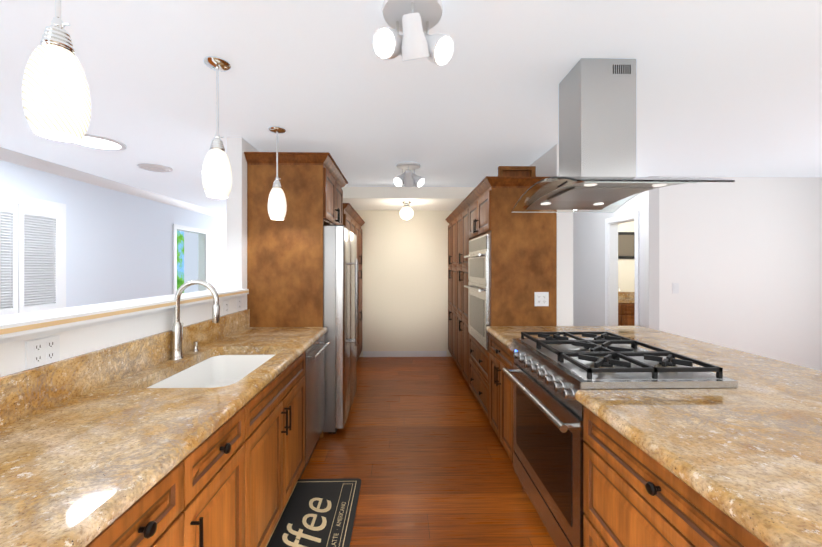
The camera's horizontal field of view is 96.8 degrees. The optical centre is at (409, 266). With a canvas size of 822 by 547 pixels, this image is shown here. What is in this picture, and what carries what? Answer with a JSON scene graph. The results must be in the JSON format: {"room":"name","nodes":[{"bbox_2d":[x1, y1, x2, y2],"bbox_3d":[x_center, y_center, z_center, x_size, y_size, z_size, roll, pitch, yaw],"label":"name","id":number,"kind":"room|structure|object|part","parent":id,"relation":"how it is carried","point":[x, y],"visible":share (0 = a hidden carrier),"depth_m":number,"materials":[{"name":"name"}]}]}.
{"room":"kitchen","nodes":[
{"label":"kitchen","id":0,"kind":"room"},
{"bbox_2d":[0,160,225,307],"bbox_3d":[-3.664,0.195,3.408,0.120,2.440,11.200,0,0,-1],"label":"wall","id":1,"kind":"structure","parent":0,"point":[119,246],"depth_m":4.48,"materials":[{"name":"white paint"}]},
{"bbox_2d":[0,200,59,315],"bbox_3d":[-3.576,0.414,2.929,0.029,1.978,1.634,0,0,-1],"label":"window shutters","id":2,"kind":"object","parent":1,"relation":"in","point":[29,258],"depth_m":3.44,"materials":[{"name":"white wood"}]},
{"bbox_2d":[0,192,65,307],"bbox_3d":[-3.570,0.382,2.367,0.020,2.065,2.915,0,0,-1],"label":"door frame","id":3,"kind":"structure","parent":1,"relation":"attached to","point":[13,198],"depth_m":3.76,"materials":[{"name":"white wood"}]},
{"bbox_2d":[0,147,225,219],"bbox_3d":[-3.557,-0.980,3.210,0.085,0.090,10.600,0,0,-1],"label":"crown molding","id":4,"kind":"structure","parent":1,"relation":"attached to","point":[15,157],"depth_m":4.11,"materials":[{"name":"white"}]},
{"bbox_2d":[173,224,208,293],"bbox_3d":[-3.719,0.381,6.152,0.138,2.070,1.010,0,0,-1],"label":"door frame","id":5,"kind":"structure","parent":1,"relation":"attached to","point":[203,256],"depth_m":6.57,"materials":[{"name":"white wood"}]},
{"bbox_2d":[0,297,241,376],"bbox_3d":[-1.335,0.817,0.431,0.120,1.195,4.940,0,0,-1],"label":"wall","id":6,"kind":"structure","parent":0,"point":[77,342],"depth_m":1.57,"materials":[{"name":"white paint"}]},
{"bbox_2d":[25,335,59,369],"bbox_3d":[-1.290,0.300,1.289,0.009,0.094,0.118,0,0,-1],"label":"outlet","id":7,"kind":"object","parent":6,"relation":"attached to","point":[42,351],"depth_m":1.28,"materials":[{"name":"white plastic"}]},
{"bbox_2d":[0,289,248,343],"bbox_3d":[-1.341,0.210,0.431,0.246,0.062,4.940,0,0,-1],"label":"trim","id":8,"kind":"structure","parent":6,"relation":"on","point":[19,326],"depth_m":1.48,"materials":[{"name":"white"}]},
{"bbox_2d":[0,309,251,427],"bbox_3d":[-1.275,0.425,0.980,0.022,0.150,4.036,0,0,-1],"label":"backsplash","id":9,"kind":"structure","parent":6,"relation":"attached to","point":[36,389],"depth_m":1.45,"materials":[{"name":"beige stone"}]},
{"bbox_2d":[223,300,228,314],"bbox_3d":[-1.321,0.296,2.635,0.009,0.100,0.072,0,0,-1],"label":"outlet","id":10,"kind":"object","parent":6,"relation":"attached to","point":[225,303],"depth_m":2.62,"materials":[{"name":"white plastic"}]},
{"bbox_2d":[237,298,241,310],"bbox_3d":[-1.326,0.296,2.848,0.009,0.100,0.072,0,0,-1],"label":"outlet","id":11,"kind":"object","parent":6,"relation":"attached to","point":[239,300],"depth_m":2.84,"materials":[{"name":"white plastic"}]},
{"bbox_2d":[226,137,258,309],"bbox_3d":[-1.426,0.195,4.350,0.120,2.440,2.900,0,0,-1],"label":"wall column","id":12,"kind":"structure","parent":0,"point":[236,232],"depth_m":2.90,"materials":[{"name":"white paint"}]},
{"bbox_2d":[355,210,452,356],"bbox_3d":[-0.103,0.196,5.771,2.830,2.440,0.120,0,0,-1],"label":"wall","id":13,"kind":"structure","parent":0,"point":[404,285],"depth_m":5.71,"materials":[{"name":"beige paint"}]},
{"bbox_2d":[363,351,446,356],"bbox_3d":[-0.072,1.371,5.705,1.306,0.090,0.012,0,0,-1],"label":"baseboard","id":14,"kind":"structure","parent":13,"relation":"attached to","point":[404,353],"depth_m":5.70,"materials":[{"name":"white"}]},
{"bbox_2d":[0,0,821,213],"bbox_3d":[0.684,-1.065,3.509,8.820,0.080,11.200,0,0,-1],"label":"ceiling","id":15,"kind":"structure","parent":0,"point":[728,88],"depth_m":2.06,"materials":[{"name":"white paint"}]},
{"bbox_2d":[22,0,90,141],"bbox_3d":[-0.947,-0.688,0.985,0.135,0.675,0.135,0,0,-1],"label":"pendant light","id":16,"kind":"object","parent":15,"relation":"hanging from","point":[56,101],"visible":1,"depth_m":0.95,"materials":[{"name":"white glass"}]},
{"bbox_3d":[-0.947,-0.466,0.985,0.135,0.232,0.135,0,0,-1],"label":"lamp shade","id":17,"kind":"part","parent":16,"relation":"part of","materials":[{"name":"white glass"}]},
{"bbox_2d":[70,134,126,150],"bbox_3d":[-2.585,-1.019,3.013,0.410,0.012,0.410,0,0,-1],"label":"recessed light","id":18,"kind":"object","parent":15,"relation":"attached to","point":[96,142],"visible":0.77,"depth_m":3.04,"materials":[{"name":"white"}]},
{"bbox_2d":[137,163,172,171],"bbox_3d":[-2.633,-1.015,3.792,0.310,0.020,0.310,0,0,-1],"label":"ceiling vent","id":19,"kind":"object","parent":15,"relation":"in","point":[154,167],"visible":1,"depth_m":3.75,"materials":[{"name":"white"}]},
{"bbox_2d":[202,56,231,197],"bbox_3d":[-0.967,-0.688,1.840,0.135,0.675,0.135,0,0,-1],"label":"pendant light","id":20,"kind":"object","parent":15,"relation":"hanging from","point":[216,177],"visible":1,"depth_m":1.80,"materials":[{"name":"white glass"}]},
{"bbox_3d":[-0.967,-0.466,1.840,0.135,0.232,0.135,0,0,-1],"label":"lamp shade","id":21,"kind":"part","parent":20,"relation":"part of","materials":[{"name":"white glass"}]},
{"bbox_2d":[268,126,286,219],"bbox_3d":[-0.988,-0.688,2.730,0.135,0.675,0.135,0,0,-1],"label":"pendant light","id":22,"kind":"object","parent":15,"relation":"hanging from","point":[277,207],"visible":1,"depth_m":2.69,"materials":[{"name":"white glass"}]},
{"bbox_3d":[-0.988,-0.466,2.729,0.135,0.232,0.135,0,0,-1],"label":"lamp shade","id":23,"kind":"part","parent":22,"relation":"part of","materials":[{"name":"white glass"}]},
{"bbox_2d":[341,186,475,210],"bbox_3d":[-0.100,-0.950,5.206,2.570,0.150,1.010,0,0,-1],"label":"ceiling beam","id":24,"kind":"structure","parent":15,"relation":"attached to","point":[393,198],"depth_m":4.72,"materials":[{"name":"white paint"}]},
{"bbox_2d":[399,201,413,219],"bbox_3d":[-0.039,-0.753,4.942,0.196,0.243,0.196,0,0,-1],"label":"ceiling light","id":25,"kind":"object","parent":24,"relation":"attached to","point":[406,212],"visible":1,"depth_m":4.88,"materials":[{"name":"white glass"}]},
{"bbox_3d":[-0.039,-0.716,4.942,0.196,0.168,0.196,0,0,-1],"label":"globe","id":26,"kind":"part","parent":25,"relation":"part of","materials":[{"name":"white glass"}]},
{"bbox_2d":[393,162,424,187],"bbox_3d":[-0.004,-0.906,3.693,0.322,0.238,0.244,0,0,-1],"label":"ceiling spotlight","id":27,"kind":"object","parent":15,"relation":"attached to","point":[408,178],"visible":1,"depth_m":3.64,"materials":[{"name":"white"}]},
{"bbox_2d":[372,0,453,65],"bbox_3d":[0.016,-0.906,1.453,0.323,0.239,0.244,0,0,-1],"label":"ceiling spotlight","id":28,"kind":"object","parent":15,"relation":"attached to","point":[412,20],"visible":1,"depth_m":1.41,"materials":[{"name":"painted metal"},{"name":"glass"}]},
{"bbox_2d":[512,58,734,212],"bbox_3d":[1.001,-0.686,1.931,0.665,0.678,0.860,0,0,-1],"label":"range hood","id":29,"kind":"object","parent":15,"relation":"hanging from","point":[597,135],"visible":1,"depth_m":1.80,"materials":[{"name":"silver metal"}]},
{"bbox_2d":[300,357,555,546],"bbox_3d":[0.684,1.445,3.508,8.820,0.060,11.200,0,0,-1],"label":"floor","id":30,"kind":"structure","parent":0,"point":[415,445],"depth_m":2.61,"materials":[{"name":"brown wood"}]},
{"bbox_2d":[80,448,191,546],"bbox_3d":[-0.964,0.983,0.867,0.638,0.863,0.365,0,0,-1],"label":"base cabinet","id":31,"kind":"object","parent":30,"relation":"on","point":[160,514],"depth_m":0.94,"materials":[{"name":"brown wood"}]},
{"bbox_2d":[192,400,251,546],"bbox_3d":[-0.973,0.984,1.257,0.638,0.863,0.415,0,0,-1],"label":"base cabinet","id":32,"kind":"object","parent":30,"relation":"on","point":[222,457],"depth_m":1.29,"materials":[{"name":"brown wood"}]},
{"bbox_2d":[0,328,323,546],"bbox_3d":[-0.969,0.526,0.987,0.633,0.052,4.036,0,0,-1],"label":"countertop","id":33,"kind":"structure","parent":32,"relation":"on","point":[65,468],"depth_m":1.05,"materials":[{"name":"beige stone"}]},
{"bbox_2d":[168,280,219,359],"bbox_3d":[-1.160,0.286,2.053,0.258,0.429,0.217,0,0,-1],"label":"faucet","id":34,"kind":"object","parent":33,"relation":"on","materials":[{"name":"silver metal"}]},
{"bbox_2d":[144,352,291,427],"bbox_3d":[-0.975,0.643,1.889,0.488,0.205,0.820,0,0,-1],"label":"sink","id":35,"kind":"object","parent":33,"relation":"in","point":[221,369],"depth_m":2.06,"materials":[{"name":"white ceramic"}]},
{"bbox_2d":[244,152,347,437],"bbox_3d":[-1.002,0.247,3.479,0.683,2.335,1.070,0,0,-1],"label":"tall cabinet","id":36,"kind":"object","parent":30,"relation":"on","point":[285,271],"visible":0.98,"depth_m":3.01,"materials":[{"name":"brown wood"}]},
{"bbox_2d":[266,478,360,546],"bbox_3d":[-0.527,1.410,1.850,0.450,0.009,1.140,0,0,-1],"label":"mat","id":37,"kind":"object","parent":30,"relation":"on","point":[318,512],"visible":1,"depth_m":2.06,"materials":[{"name":"black fabric"}]},
{"bbox_2d":[282,498,331,546],"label":"print","id":38,"kind":"object","parent":37,"relation":"on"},
{"bbox_2d":[332,502,345,546],"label":"print","id":39,"kind":"object","parent":37,"relation":"on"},
{"bbox_2d":[298,334,329,479],"bbox_3d":[-0.961,0.985,2.695,0.649,0.860,0.602,0,0,-1],"label":"dishwasher","id":40,"kind":"object","parent":30,"relation":"on","point":[314,374],"visible":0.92,"depth_m":2.64,"materials":[{"name":"silver metal"}]},
{"bbox_2d":[323,225,357,433],"bbox_3d":[-0.898,0.533,3.482,0.830,1.764,0.876,0,0,-1],"label":"fridge","id":41,"kind":"object","parent":30,"relation":"on","point":[340,291],"visible":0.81,"depth_m":3.05,"materials":[{"name":"silver metal"}]},
{"bbox_2d":[343,203,364,359],"bbox_3d":[-1.023,0.365,4.818,0.703,2.100,1.734,0,0,-1],"label":"pantry","id":42,"kind":"object","parent":30,"relation":"on","point":[353,221],"visible":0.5,"depth_m":5.20,"materials":[{"name":"brown wood"}]},
{"bbox_2d":[445,199,470,384],"bbox_3d":[0.887,0.340,4.847,0.608,2.150,1.764,0,0,-1],"label":"pantry","id":43,"kind":"object","parent":30,"relation":"on","point":[457,219],"visible":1,"depth_m":4.59,"materials":[{"name":"brown wood"}]},
{"bbox_2d":[489,334,514,462],"bbox_3d":[1.110,0.983,2.725,0.945,0.863,0.658,0,0,-1],"label":"base cabinet","id":44,"kind":"object","parent":30,"relation":"on","point":[501,357],"visible":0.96,"depth_m":2.67,"materials":[{"name":"brown wood"}]},
{"bbox_2d":[464,176,556,420],"bbox_3d":[0.905,0.340,3.478,0.636,2.150,0.970,0,0,-1],"label":"tall cabinet","id":45,"kind":"object","parent":30,"relation":"on","point":[511,256],"visible":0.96,"depth_m":3.06,"materials":[{"name":"brown wood"}]},
{"bbox_2d":[498,166,535,176],"bbox_3d":[0.965,-0.815,3.285,0.330,0.160,0.040,0,0,-1],"label":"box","id":46,"kind":"object","parent":45,"relation":"on","point":[517,171],"visible":0.54,"depth_m":3.27,"materials":[{"name":"brown wood"}]},
{"bbox_2d":[534,292,548,305],"bbox_3d":[1.105,0.275,3.053,0.118,0.118,0.009,0,0,-1],"label":"outlet","id":47,"kind":"object","parent":45,"relation":"attached to","point":[541,298],"visible":1,"depth_m":3.05,"materials":[{"name":"white plastic"}]},
{"bbox_2d":[502,332,737,546],"bbox_3d":[0.973,0.916,1.940,0.725,0.996,0.906,0,0,-1],"label":"range","id":48,"kind":"object","parent":30,"relation":"on","point":[550,376],"visible":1,"depth_m":1.74,"materials":[{"name":"silver metal"}]},
{"bbox_2d":[618,303,634,325],"bbox_3d":[3.783,1.006,6.205,1.400,0.820,0.548,0,0,-1],"label":"bathroom vanity","id":49,"kind":"object","parent":30,"relation":"on","point":[626,308],"depth_m":5.93,"materials":[{"name":"brown wood"}]},
{"bbox_2d":[618,299,634,302],"bbox_3d":[3.778,0.576,6.200,1.410,0.040,0.558,0,0,-1],"label":"countertop","id":50,"kind":"structure","parent":49,"relation":"on","point":[619,300],"depth_m":5.92,"materials":[{"name":"beige stone"}]},
{"bbox_2d":[583,406,767,546],"bbox_3d":[1.157,0.983,1.050,0.890,0.864,0.882,0,0,-1],"label":"base cabinet","id":51,"kind":"object","parent":30,"relation":"on","point":[634,495],"visible":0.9,"depth_m":1.10,"materials":[{"name":"brown wood"}]},
{"bbox_2d":[486,326,821,546],"bbox_3d":[1.344,0.526,1.041,1.327,0.052,4.036,0,0,-1],"label":"countertop","id":52,"kind":"structure","parent":51,"relation":"on","point":[746,454],"depth_m":1.12,"materials":[{"name":"stone"}]},
{"bbox_2d":[529,144,572,325],"bbox_3d":[1.272,0.195,4.462,0.140,2.440,2.800,0,0,-1],"label":"wall","id":53,"kind":"structure","parent":0,"point":[546,164],"depth_m":3.06,"materials":[{"name":"white paint"}]},
{"bbox_2d":[573,176,658,329],"bbox_3d":[2.751,0.196,5.607,0.120,2.440,2.900,0,0,-1],"label":"wall","id":54,"kind":"structure","parent":0,"point":[588,269],"depth_m":5.11,"materials":[{"name":"white paint"}]},
{"bbox_2d":[605,211,638,325],"bbox_3d":[2.765,0.383,4.672,0.136,2.065,0.700,0,0,-1],"label":"door frame","id":55,"kind":"structure","parent":54,"relation":"attached to","point":[611,271],"depth_m":4.95,"materials":[{"name":"white wood"}]},
{"bbox_2d":[618,221,634,291],"bbox_3d":[3.646,0.196,6.538,1.710,2.440,0.120,0,0,-1],"label":"wall","id":56,"kind":"structure","parent":0,"point":[626,275],"depth_m":6.47,"materials":[{"name":"beige paint"}]},
{"bbox_2d":[618,232,634,258],"bbox_3d":[3.737,-0.369,6.466,0.580,0.470,0.027,0,0,-1],"label":"mirror","id":57,"kind":"object","parent":56,"relation":"attached to","point":[626,245],"visible":0.46,"depth_m":6.46,"materials":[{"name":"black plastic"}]},
{"bbox_2d":[618,292,634,298],"bbox_3d":[3.772,0.506,6.469,1.410,0.100,0.020,0,0,-1],"label":"backsplash","id":58,"kind":"structure","parent":56,"relation":"attached to","point":[621,295],"depth_m":6.46,"materials":[{"name":"beige stone"}]},
{"bbox_2d":[659,176,821,370],"bbox_3d":[3.961,0.195,4.245,2.235,2.440,0.120,0,0,-1],"label":"wall","id":59,"kind":"structure","parent":0,"point":[740,260],"depth_m":4.18,"materials":[{"name":"white paint"}]},
{"bbox_2d":[672,283,678,292],"bbox_3d":[3.030,0.250,4.157,0.072,0.118,0.012,0,0,-1],"label":"light switch","id":60,"kind":"object","parent":59,"relation":"attached to","point":[675,287],"visible":1,"depth_m":4.16,"materials":[{"name":"white plastic"}]},
{"label":"outside","id":61,"kind":"structure","parent":0,"visible":0},
{"bbox_2d":[177,230,183,292],"bbox_3d":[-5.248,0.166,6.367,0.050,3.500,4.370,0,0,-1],"label":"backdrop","id":62,"kind":"structure","parent":61,"point":[180,258],"depth_m":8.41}
]}

